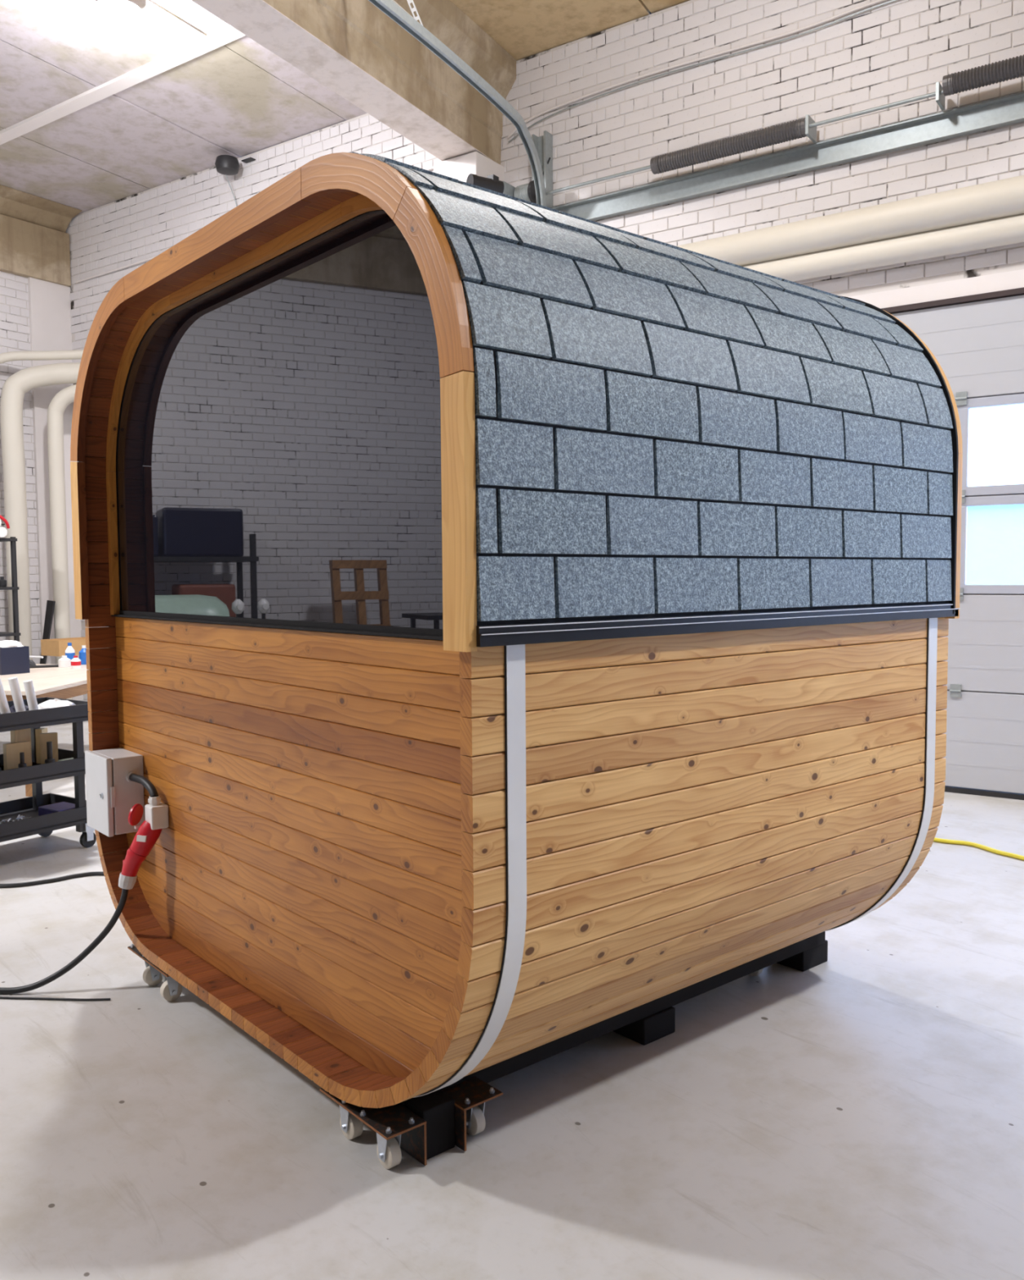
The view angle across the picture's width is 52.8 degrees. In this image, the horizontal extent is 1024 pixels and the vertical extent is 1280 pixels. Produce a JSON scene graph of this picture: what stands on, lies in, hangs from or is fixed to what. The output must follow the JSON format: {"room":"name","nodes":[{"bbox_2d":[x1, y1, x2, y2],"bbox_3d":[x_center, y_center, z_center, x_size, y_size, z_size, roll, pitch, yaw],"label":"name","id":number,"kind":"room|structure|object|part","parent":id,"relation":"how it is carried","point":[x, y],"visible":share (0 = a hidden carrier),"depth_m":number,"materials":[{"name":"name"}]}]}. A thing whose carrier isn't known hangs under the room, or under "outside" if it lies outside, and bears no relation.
{"room":"workshop","nodes":[
{"label":"workshop","id":0,"kind":"room"},
{"bbox_2d":[0,271,40,663],"bbox_3d":[-9.668,-1.809,6.955,0.262,5.930,14.513,2,4,35],"label":"wall","id":1,"kind":"structure","parent":0,"point":[15,332],"depth_m":12.23,"materials":[{"name":"white brick"}]},
{"bbox_2d":[0,184,82,286],"bbox_3d":[-9.423,-4.343,6.596,0.420,0.830,14.480,2,4,35],"label":"beam","id":2,"kind":"structure","parent":1,"relation":"attached to","point":[34,242],"depth_m":12.20,"materials":[{"name":"beige concrete"}]},
{"bbox_2d":[27,277,83,700],"bbox_3d":[-5.588,-1.780,12.642,0.070,5.100,0.520,2,4,35],"label":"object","id":3,"kind":"structure","parent":1,"relation":"attached to","point":[49,303],"depth_m":12.50,"materials":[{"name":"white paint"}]},
{"bbox_2d":[0,0,690,214],"bbox_3d":[-1.423,-4.605,1.060,20.453,0.325,15.100,2,4,35],"label":"ceiling","id":4,"kind":"structure","parent":0,"point":[96,110],"depth_m":9.28,"materials":[{"name":"white concrete"}]},
{"bbox_2d":[95,0,142,22],"bbox_3d":[-2.989,-4.837,7.850,0.340,0.112,0.340,-3,5,-40],"label":"ceiling lamp","id":5,"kind":"object","parent":4,"relation":"attached to","point":[119,11],"visible":1,"depth_m":7.84,"materials":[{"name":"grey plastic"}]},
{"bbox_2d":[367,0,546,207],"bbox_3d":[-1.421,-3.465,6.019,0.942,2.637,6.048,2,4,28],"label":"door track","id":6,"kind":"object","parent":4,"relation":"attached to","point":[390,8],"visible":0.7,"depth_m":7.13,"materials":[{"name":"metal"}]},
{"bbox_2d":[0,699,1023,1279],"bbox_3d":[-1.842,1.533,1.766,19.330,0.200,15.100,2,4,35],"label":"floor","id":7,"kind":"structure","parent":0,"point":[857,1113],"depth_m":2.84,"materials":[{"name":"concrete"}]},
{"bbox_2d":[0,537,21,641],"bbox_3d":[-5.840,-0.084,10.636,0.530,1.970,1.310,2,4,35],"label":"shelf rack","id":8,"kind":"object","parent":7,"relation":"on","point":[15,588],"visible":0.62,"depth_m":10.97,"materials":[{"name":"black metal"}]},
{"bbox_2d":[0,526,7,537],"bbox_3d":[-5.537,-1.137,10.934,0.530,0.110,0.110,2,4,37],"label":"roll","id":9,"kind":"object","parent":8,"relation":"on","point":[3,531],"visible":1,"depth_m":10.78,"materials":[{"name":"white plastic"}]},
{"bbox_2d":[0,576,7,586],"bbox_3d":[-5.423,-0.620,10.975,0.090,0.110,0.090,-3,5,-40],"label":"motor","id":10,"kind":"object","parent":8,"relation":"on","point":[2,582],"visible":0.97,"depth_m":10.95,"materials":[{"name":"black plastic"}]},
{"bbox_3d":[-5.847,-1.037,10.576,0.530,0.030,1.310,2,4,35],"label":"shelf","id":11,"kind":"part","parent":8,"relation":"part of","materials":[{"name":"black metal"}]},
{"bbox_3d":[-5.844,-0.523,10.609,0.530,0.030,1.310,2,4,35],"label":"shelf","id":12,"kind":"part","parent":8,"relation":"part of","materials":[{"name":"black metal"}]},
{"bbox_3d":[-5.840,-0.034,10.640,0.530,0.030,1.310,2,4,35],"label":"shelf","id":13,"kind":"part","parent":8,"relation":"part of","materials":[{"name":"black metal"}]},
{"bbox_2d":[0,663,88,796],"bbox_3d":[-4.307,0.656,8.415,2.644,0.750,1.950,1,4,15],"label":"work table","id":14,"kind":"object","parent":7,"relation":"on","point":[67,682],"visible":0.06,"depth_m":7.87,"materials":[{"name":"brown wood"}]},
{"bbox_2d":[0,645,30,675],"bbox_3d":[-4.136,0.165,8.480,0.200,0.220,0.240,2,4,35],"label":"crate","id":15,"kind":"object","parent":14,"relation":"on","point":[13,660],"visible":0.89,"depth_m":8.42,"materials":[{"name":"plastic"}]},
{"bbox_2d":[0,640,23,647],"bbox_3d":[-4.140,0.028,8.461,0.246,0.055,0.202,-3,5,-40],"label":"heap","id":16,"kind":"object","parent":15,"relation":"on","point":[6,643],"visible":1,"depth_m":8.42,"materials":[{"name":"white plastic"}]},
{"bbox_3d":[-3.379,0.737,7.256,0.078,0.722,0.098,0,4,2],"label":"leg","id":17,"kind":"part","parent":14,"relation":"part of","materials":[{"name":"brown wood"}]},
{"bbox_2d":[29,659,35,665],"bbox_3d":[-4.258,0.204,9.086,0.125,0.066,0.155,-3,5,-40],"label":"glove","id":18,"kind":"object","parent":14,"relation":"on","point":[31,662],"visible":0.27,"depth_m":9.06,"materials":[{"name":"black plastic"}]},
{"bbox_2d":[29,655,43,657],"bbox_3d":[-4.699,0.166,10.099,0.282,0.022,0.022,1,4,23],"label":"rod","id":19,"kind":"object","parent":14,"relation":"on","point":[30,656],"visible":0.65,"depth_m":10.07,"materials":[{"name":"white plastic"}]},
{"bbox_2d":[29,664,58,667],"bbox_3d":[-4.099,0.230,9.005,0.288,0.022,0.022,-2,4,-24],"label":"rod","id":20,"kind":"object","parent":14,"relation":"on","point":[47,665],"visible":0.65,"depth_m":9.00,"materials":[{"name":"black plastic"}]},
{"bbox_2d":[57,655,71,667],"bbox_3d":[-3.929,0.187,9.058,0.099,0.100,0.099,-3,5,-40],"label":"bottle","id":21,"kind":"object","parent":14,"relation":"on","point":[64,662],"visible":1,"depth_m":9.02,"materials":[{"name":"white plastic"}]},
{"bbox_2d":[40,636,88,656],"bbox_3d":[-4.492,0.066,10.575,0.320,0.160,0.520,2,4,35],"label":"cardboard box","id":22,"kind":"object","parent":14,"relation":"on","point":[56,646],"visible":0.5,"depth_m":10.39,"materials":[{"name":"brown cardboard"}]},
{"bbox_2d":[65,642,75,659],"bbox_3d":[-3.973,0.124,9.274,0.081,0.200,0.081,-3,5,-40],"label":"bottle","id":23,"kind":"object","parent":14,"relation":"on","point":[69,651],"visible":0.74,"depth_m":9.24,"materials":[{"name":"white plastic"}]},
{"bbox_2d":[71,655,80,668],"bbox_3d":[-3.765,0.191,8.907,0.081,0.110,0.081,-3,5,-40],"label":"bottle","id":24,"kind":"object","parent":14,"relation":"on","point":[75,662],"visible":1,"depth_m":8.88,"materials":[{"name":"white plastic"}]},
{"bbox_2d":[79,645,86,664],"bbox_3d":[-3.872,0.134,9.341,0.089,0.170,0.089,-3,5,-40],"label":"bottle","id":25,"kind":"object","parent":14,"relation":"on","point":[82,652],"visible":0.71,"depth_m":9.30,"materials":[{"name":"blue plastic"}]},
{"bbox_2d":[40,600,55,664],"bbox_3d":[-5.505,0.169,12.158,0.240,1.270,0.140,-3,5,-40],"label":"panel","id":26,"kind":"object","parent":7,"relation":"on","point":[50,604],"visible":0.36,"depth_m":12.15,"materials":[{"name":"plastic"}]},
{"bbox_2d":[0,697,96,847],"bbox_3d":[-2.888,0.789,5.574,0.525,0.819,1.150,2,4,35],"label":"trolley","id":27,"kind":"object","parent":7,"relation":"on","point":[43,825],"visible":0.79,"depth_m":5.73,"materials":[{"name":"black paint"}]},
{"bbox_2d":[0,677,10,713],"bbox_3d":[-2.712,0.298,5.472,0.048,0.256,0.108,2,4,35],"label":"tube","id":28,"kind":"object","parent":27,"relation":"on","point":[4,707],"visible":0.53,"depth_m":5.47,"materials":[{"name":"white plastic"}]},
{"bbox_2d":[0,814,30,823],"bbox_3d":[-2.830,1.010,5.543,0.270,0.031,0.546,2,4,37],"label":"screws","id":29,"kind":"object","parent":27,"relation":"in","point":[19,817],"visible":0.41,"depth_m":5.73,"materials":[{"name":"metal"}]},
{"bbox_2d":[3,740,31,769],"bbox_3d":[-2.731,0.651,5.693,0.040,0.170,0.130,3,5,40],"label":"wood offcut","id":30,"kind":"object","parent":27,"relation":"on","point":[11,751],"visible":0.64,"depth_m":5.67,"materials":[{"name":"beige wood"}]},
{"bbox_2d":[8,676,26,711],"bbox_3d":[-2.675,0.309,5.579,0.048,0.220,0.091,2,4,35],"label":"tube","id":31,"kind":"object","parent":27,"relation":"on","point":[13,682],"visible":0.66,"depth_m":5.56,"materials":[{"name":"white plastic"}]},
{"bbox_2d":[9,704,28,712],"bbox_3d":[-2.807,0.392,5.899,0.129,0.062,0.190,-3,5,-40],"label":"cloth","id":32,"kind":"object","parent":27,"relation":"on","point":[12,709],"visible":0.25,"depth_m":5.86,"materials":[{"name":"black fabric"}]},
{"bbox_2d":[0,762,39,770],"bbox_3d":[-2.891,0.747,5.573,0.478,0.004,1.050,2,4,35],"label":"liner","id":33,"kind":"object","parent":27,"relation":"on","point":[33,763],"visible":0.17,"depth_m":5.92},
{"bbox_2d":[10,728,31,765],"bbox_3d":[-2.781,0.606,5.847,0.040,0.240,0.100,2,4,29],"label":"wood offcut","id":34,"kind":"object","parent":27,"relation":"on","point":[24,735],"visible":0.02,"depth_m":5.83,"materials":[{"name":"beige wood"}]},
{"bbox_2d":[17,751,26,767],"bbox_3d":[-2.655,0.675,5.593,0.088,0.132,0.088,-3,5,-40],"label":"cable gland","id":35,"kind":"object","parent":27,"relation":"on","point":[22,764],"visible":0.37,"depth_m":5.58,"materials":[{"name":"black plastic"}]},
{"bbox_2d":[22,680,38,710],"bbox_3d":[-2.645,0.315,5.676,0.048,0.192,0.079,2,4,35],"label":"tube","id":36,"kind":"object","parent":27,"relation":"on","point":[28,684],"visible":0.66,"depth_m":5.66,"materials":[{"name":"white plastic"}]},
{"bbox_3d":[-2.792,0.719,6.057,0.040,0.700,0.040,2,4,35],"label":"post","id":37,"kind":"part","parent":27,"relation":"part of","materials":[{"name":"black paint"}]},
{"bbox_2d":[35,728,47,763],"bbox_3d":[-2.740,0.616,6.013,0.040,0.200,0.060,0,4,6],"label":"wood offcut","id":38,"kind":"object","parent":27,"relation":"on","point":[38,731],"visible":0.57,"depth_m":5.99,"materials":[{"name":"beige wood"}]},
{"bbox_2d":[0,748,85,789],"bbox_3d":[-2.890,0.728,5.571,0.520,0.095,1.150,2,4,35],"label":"shelf","id":39,"kind":"object","parent":27,"relation":"attached to","point":[75,767],"depth_m":5.65,"materials":[{"name":"black paint"}]},
{"bbox_2d":[0,792,87,842],"bbox_3d":[-2.888,1.007,5.589,0.520,0.095,1.150,2,4,35],"label":"shelf","id":40,"kind":"object","parent":27,"relation":"attached to","point":[28,806],"depth_m":5.78,"materials":[{"name":"black paint"}]},
{"bbox_2d":[0,697,88,732],"bbox_3d":[-2.893,0.428,5.552,0.520,0.095,1.150,2,4,35],"label":"shelf","id":41,"kind":"object","parent":27,"relation":"attached to","point":[77,714],"depth_m":5.63,"materials":[{"name":"black paint"}]},
{"bbox_2d":[40,732,57,764],"bbox_3d":[-2.647,0.627,5.901,0.090,0.190,0.040,-2,4,-27],"label":"wood offcut","id":42,"kind":"object","parent":27,"relation":"on","point":[50,736],"visible":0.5,"depth_m":5.88,"materials":[{"name":"beige wood"}]},
{"bbox_2d":[44,741,55,763],"bbox_3d":[-2.564,0.648,5.723,0.112,0.168,0.112,-3,5,-40],"label":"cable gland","id":43,"kind":"object","parent":27,"relation":"on","point":[49,744],"visible":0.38,"depth_m":5.71,"materials":[{"name":"black plastic"}]},
{"bbox_2d":[38,801,75,815],"bbox_3d":[-2.562,0.974,5.866,0.200,0.060,0.160,2,4,35],"label":"box","id":44,"kind":"object","parent":27,"relation":"on","point":[63,806],"visible":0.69,"depth_m":5.84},
{"bbox_2d":[37,697,75,709],"bbox_3d":[-2.583,0.377,5.848,0.252,0.095,0.228,-3,5,-40],"label":"cloth","id":45,"kind":"object","parent":27,"relation":"on","point":[54,703],"visible":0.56,"depth_m":5.79,"materials":[{"name":"white fabric"}]},
{"bbox_2d":[57,757,73,761],"bbox_3d":[-2.491,0.699,5.810,0.085,0.055,0.100,2,4,35],"label":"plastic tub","id":46,"kind":"object","parent":27,"relation":"on","point":[70,757],"visible":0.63,"depth_m":5.80,"materials":[{"name":"grey plastic"}]},
{"bbox_3d":[-2.438,0.732,5.813,0.040,0.700,0.040,2,4,35],"label":"post","id":47,"kind":"part","parent":27,"relation":"part of","materials":[{"name":"black paint"}]},
{"bbox_2d":[0,871,103,887],"bbox_3d":[-2.468,1.210,5.216,2.334,0.020,0.240,0,4,3],"label":"cable","id":48,"kind":"object","parent":7,"relation":"on","point":[87,873],"visible":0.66,"depth_m":5.18,"materials":[{"name":"black rubber"}]},
{"bbox_2d":[0,996,111,1000],"bbox_3d":[-1.845,1.303,3.766,0.782,0.008,0.025,0,4,5],"label":"cable","id":49,"kind":"object","parent":7,"relation":"on","point":[5,997],"visible":1,"depth_m":3.74,"materials":[{"name":"black rubber"}]},
{"bbox_2d":[0,888,128,993],"bbox_3d":[-1.961,1.104,3.830,1.094,0.398,0.088,0,4,4],"label":"power cable","id":50,"kind":"object","parent":7,"relation":"on","point":[104,932],"visible":1,"depth_m":3.81,"materials":[{"name":"black rubber"}]},
{"bbox_2d":[127,943,182,1000],"bbox_3d":[-1.299,1.231,3.840,0.121,0.134,0.381,-3,5,-40],"label":"caster","id":51,"kind":"object","parent":7,"relation":"on","point":[171,989],"visible":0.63,"depth_m":3.75,"materials":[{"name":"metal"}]},
{"bbox_3d":[-1.299,1.180,3.838,0.120,0.006,0.380,-3,5,-40],"label":"plate","id":52,"kind":"part","parent":51,"relation":"part of","materials":[{"name":"metal"}]},
{"bbox_2d":[320,1088,426,1168],"bbox_3d":[-0.375,1.293,2.756,0.121,0.134,0.333,-3,5,-40],"label":"bracket","id":53,"kind":"object","parent":7,"relation":"on","point":[396,1126],"visible":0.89,"depth_m":2.69,"materials":[{"name":"metal"}]},
{"bbox_3d":[-0.375,1.242,2.754,0.120,0.006,0.332,-3,5,-40],"label":"plate","id":54,"kind":"part","parent":53,"relation":"part of","materials":[{"name":"brown metal"}]},
{"bbox_3d":[-0.296,1.300,2.753,0.006,0.111,0.221,-3,5,-40],"label":"down leg","id":55,"kind":"part","parent":53,"relation":"part of","materials":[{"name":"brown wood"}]},
{"bbox_2d":[405,1089,454,1159],"bbox_3d":[-0.256,1.290,2.800,0.104,0.134,0.200,-3,5,-40],"label":"block","id":56,"kind":"object","parent":7,"relation":"on","point":[437,1108],"visible":0.46,"depth_m":2.73,"materials":[{"name":"black wood"}]},
{"bbox_2d":[441,1076,502,1151],"bbox_3d":[-0.153,1.285,2.862,0.133,0.134,0.239,-3,5,-40],"label":"caster","id":57,"kind":"object","parent":7,"relation":"on","point":[470,1095],"visible":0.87,"depth_m":2.80,"materials":[{"name":"metal"}]},
{"bbox_3d":[-0.201,1.295,2.823,0.006,0.111,0.237,-3,5,-40],"label":"down leg","id":58,"kind":"part","parent":57,"relation":"part of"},
{"bbox_3d":[-0.153,1.234,2.860,0.132,0.006,0.238,-3,5,-40],"label":"plate","id":59,"kind":"part","parent":57,"relation":"part of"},
{"bbox_2d":[613,1006,675,1044],"bbox_3d":[0.426,1.267,3.465,0.155,0.086,0.190,-3,5,-40],"label":"block","id":60,"kind":"object","parent":7,"relation":"on","point":[646,1030],"visible":0.49,"depth_m":3.38,"materials":[{"name":"black wood"}]},
{"bbox_2d":[400,931,825,1106],"bbox_3d":[0.423,1.201,3.440,1.985,0.048,0.140,-3,5,-40],"label":"beam","id":61,"kind":"structure","parent":60,"relation":"on","point":[512,1064],"depth_m":3.32,"materials":[{"name":"black wood"}]},
{"bbox_2d":[748,968,763,976],"bbox_3d":[0.919,1.210,3.928,0.121,0.134,0.081,-3,5,-40],"label":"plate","id":62,"kind":"object","parent":7,"relation":"on","point":[757,972],"visible":0.08,"depth_m":3.91,"materials":[{"name":"metal"}]},
{"bbox_2d":[776,939,827,971],"bbox_3d":[1.125,1.224,4.072,0.170,0.086,0.170,-3,5,-40],"label":"block","id":63,"kind":"object","parent":7,"relation":"on","point":[809,958],"visible":0.49,"depth_m":4.00,"materials":[{"name":"black wood"}]},
{"bbox_2d":[933,837,1023,860],"bbox_3d":[2.627,1.158,5.440,0.305,0.024,2.509,-3,5,-38],"label":"hose","id":64,"kind":"object","parent":7,"relation":"on","point":[935,839],"visible":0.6,"depth_m":5.70,"materials":[{"name":"yellow rubber"}]},
{"bbox_3d":[-0.380,1.200,4.622,0.160,0.086,0.180,-3,5,-40],"label":"block","id":65,"kind":"object","parent":7,"relation":"on","visible":0},
{"bbox_3d":[-0.484,1.141,4.504,1.985,0.048,0.160,-3,5,-40],"label":"beam","id":66,"kind":"structure","parent":65,"relation":"on","visible":0},
{"bbox_2d":[70,151,962,1107],"bbox_3d":[-0.099,-0.068,3.834,2.146,2.442,2.565,-3,5,-40],"label":"barrel sauna","id":67,"kind":"object","parent":66,"relation":"on","point":[519,626],"visible":0.99,"depth_m":2.81,"materials":[{"name":"brown wood"}]},
{"bbox_2d":[84,747,144,836],"bbox_3d":[-1.549,0.589,4.022,0.149,0.300,0.260,-3,5,-40],"label":"enclosure","id":68,"kind":"object","parent":67,"relation":"attached to","point":[111,795],"visible":0.94,"depth_m":3.94,"materials":[{"name":"grey plastic"}]},
{"bbox_3d":[-1.597,0.591,3.990,0.022,0.300,0.247,-3,5,-40],"label":"lid","id":69,"kind":"part","parent":68,"relation":"part of","materials":[{"name":"grey plastic"}]},
{"bbox_2d":[128,773,158,796],"bbox_3d":[-1.382,0.547,3.869,0.031,0.070,0.203,-4,5,-44],"label":"lead","id":70,"kind":"object","parent":68,"relation":"attached to","point":[147,784],"visible":1,"depth_m":3.83,"materials":[{"name":"black rubber"}]},
{"bbox_2d":[128,795,168,856],"bbox_3d":[-1.358,0.685,3.823,0.123,0.216,0.147,-3,5,-40],"label":"inlet","id":71,"kind":"object","parent":67,"relation":"attached to","point":[157,819],"visible":0.98,"depth_m":3.78,"materials":[{"name":"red plastic"}]},
{"bbox_2d":[118,835,146,889],"bbox_3d":[-1.390,0.815,3.807,0.126,0.209,0.073,0,4,6],"label":"plug","id":72,"kind":"object","parent":71,"relation":"attached to","point":[132,862],"visible":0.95,"depth_m":3.78,"materials":[{"name":"plastic"}]},
{"bbox_3d":[-0.816,-0.048,3.225,0.028,0.008,2.401,-3,5,-40],"label":"window sill","id":73,"kind":"part","parent":67,"relation":"part of","materials":[{"name":"brown wood"}]},
{"bbox_3d":[-0.805,-0.598,3.202,0.010,1.093,2.359,-3,5,-40],"label":"glass pane","id":74,"kind":"part","parent":67,"relation":"part of","materials":[{"name":"glass"}]},
{"bbox_2d":[65,0,1023,700],"bbox_3d":[2.322,-1.936,7.625,18.732,5.930,0.266,2,4,35],"label":"wall","id":75,"kind":"structure","parent":0,"point":[897,51],"depth_m":7.81,"materials":[{"name":"white paint"}]},
{"bbox_2d":[0,350,83,364],"bbox_3d":[-3.815,-1.247,11.355,4.610,4.173,0.830,1,4,20],"label":"pipe","id":76,"kind":"object","parent":75,"relation":"attached to","point":[60,354],"visible":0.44,"depth_m":11.87,"materials":[{"name":"white metal"}]},
{"bbox_2d":[214,155,255,175],"bbox_3d":[-2.877,-4.918,10.717,0.403,0.143,0.249,-2,4,-20],"label":"wall speaker","id":77,"kind":"object","parent":75,"relation":"attached to","point":[228,165],"visible":1,"depth_m":10.62,"materials":[{"name":"black plastic"}]},
{"bbox_2d":[225,174,236,206],"bbox_3d":[-2.812,-4.395,10.806,0.323,0.914,0.130,0,4,8],"label":"wire","id":78,"kind":"object","parent":77,"relation":"hanging from","point":[225,175],"visible":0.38,"depth_m":10.82,"materials":[{"name":"metal"}]},
{"bbox_2d":[75,166,433,283],"bbox_3d":[-2.891,-4.324,10.885,5.850,0.143,0.023,2,4,35],"label":"wire","id":79,"kind":"object","parent":75,"relation":"attached to","point":[431,167],"visible":0.25,"depth_m":12.03,"materials":[{"name":"white paint"}]},
{"bbox_2d":[191,0,516,164],"bbox_3d":[-3.770,-4.157,2.725,0.716,0.895,14.664,2,4,29],"label":"beam","id":80,"kind":"structure","parent":75,"relation":"attached to","point":[352,48],"depth_m":7.69,"materials":[{"name":"beige concrete"}]},
{"bbox_2d":[433,151,504,182],"bbox_3d":[-0.353,-1.581,9.097,0.460,5.075,0.420,2,4,35],"label":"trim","id":81,"kind":"structure","parent":75,"relation":"attached to","point":[460,167],"depth_m":8.75,"materials":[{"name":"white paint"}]},
{"bbox_2d":[0,175,1023,660],"bbox_3d":[0.453,-1.034,8.568,14.418,4.039,0.910,2,4,32],"label":"pipe","id":82,"kind":"object","parent":75,"relation":"attached to","point":[1001,198],"visible":0.59,"depth_m":7.39,"materials":[{"name":"white metal"}]},
{"bbox_2d":[47,213,1023,699],"bbox_3d":[0.604,-0.926,8.562,14.158,3.820,0.535,2,4,33],"label":"pipe","id":83,"kind":"object","parent":75,"relation":"attached to","point":[1008,230],"visible":0.45,"depth_m":7.30,"materials":[{"name":"white metal"}]},
{"bbox_2d":[531,130,552,208],"bbox_3d":[0.257,-3.837,8.699,0.140,0.820,0.110,2,4,35],"label":"wall post","id":84,"kind":"object","parent":75,"relation":"attached to","point":[544,144],"visible":0.5,"depth_m":8.66,"materials":[{"name":"metal"}]},
{"bbox_2d":[507,0,885,137],"bbox_3d":[2.806,-4.322,6.947,6.905,0.189,0.019,2,4,35],"label":"wire","id":85,"kind":"object","parent":75,"relation":"attached to","point":[877,1],"visible":0.96,"depth_m":7.84,"materials":[{"name":"white paint"}]},
{"bbox_2d":[551,91,1023,221],"bbox_3d":[3.004,-3.448,6.854,6.820,0.165,0.065,2,4,35],"label":"rail","id":86,"kind":"object","parent":75,"relation":"attached to","point":[1007,110],"visible":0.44,"depth_m":7.44,"materials":[{"name":"metal"}]},
{"bbox_2d":[545,89,942,195],"bbox_3d":[2.902,-3.585,6.699,6.820,0.025,0.025,2,4,35],"label":"shaft","id":87,"kind":"object","parent":86,"relation":"attached to","point":[933,94],"visible":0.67,"depth_m":7.17,"materials":[{"name":"metal"}]},
{"bbox_2d":[513,180,536,204],"bbox_3d":[0.134,-3.710,8.604,0.175,0.200,0.200,2,4,35],"label":"drum","id":88,"kind":"object","parent":87,"relation":"attached to","point":[526,192],"visible":0.62,"depth_m":8.53,"materials":[{"name":"metal"}]},
{"bbox_2d":[649,114,816,174],"bbox_3d":[1.615,-3.635,7.632,1.220,0.130,0.208,2,4,34],"label":"spring","id":89,"kind":"object","parent":87,"relation":"attached to","point":[787,131],"visible":1,"depth_m":7.53,"materials":[{"name":"metal"}]},
{"bbox_2d":[942,54,1023,96],"bbox_3d":[3.364,-3.588,6.426,1.250,0.164,0.208,2,4,34],"label":"spring","id":90,"kind":"object","parent":87,"relation":"attached to","point":[1010,68],"visible":1,"depth_m":6.58,"materials":[{"name":"metal"}]},
{"bbox_2d":[935,81,945,111],"bbox_3d":[2.829,-3.589,6.812,0.020,0.115,0.184,2,4,35],"label":"bracket","id":91,"kind":"object","parent":86,"relation":"attached to","point":[940,99],"visible":0.86,"depth_m":6.77,"materials":[{"name":"metal"}]},
{"bbox_2d":[848,269,1023,308],"bbox_3d":[2.587,-2.378,7.256,5.460,0.135,0.016,2,4,35],"label":"trim","id":92,"kind":"structure","parent":75,"relation":"attached to","point":[1010,280],"depth_m":7.00,"materials":[{"name":"white paint"}]},
{"bbox_2d":[880,287,1023,799],"bbox_3d":[2.609,-0.642,7.380,5.320,3.375,0.080,2,4,35],"label":"door","id":93,"kind":"structure","parent":75,"relation":"in","point":[976,340],"depth_m":6.98,"materials":[{"name":"white metal"}]},
{"bbox_3d":[2.611,-1.330,7.347,5.260,0.664,0.046,2,4,35],"label":"window sash","id":94,"kind":"part","parent":93,"relation":"part of","materials":[{"name":"white metal"}]},
{"bbox_3d":[2.616,-0.669,7.389,5.260,0.669,0.046,2,4,35],"label":"window sash","id":95,"kind":"part","parent":93,"relation":"part of","materials":[{"name":"white metal"}]},
{"bbox_2d":[965,504,1023,584],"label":"window","id":96,"kind":"structure","parent":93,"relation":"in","point":[995,533],"depth_m":18.82,"materials":[{"name":"white glass"}]},
{"bbox_3d":[-5.572,-1.233,10.878,0.225,0.110,0.541,-3,5,-40],"label":"roll","id":97,"kind":"object","parent":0,"visible":0},
{"bbox_2d":[0,515,9,528],"bbox_3d":[-5.380,-1.240,10.748,0.282,0.154,0.068,-3,5,-40],"label":"strap","id":98,"kind":"object","parent":97,"relation":"on","point":[2,517],"visible":1,"depth_m":10.79,"materials":[{"name":"plastic"}]}
]}

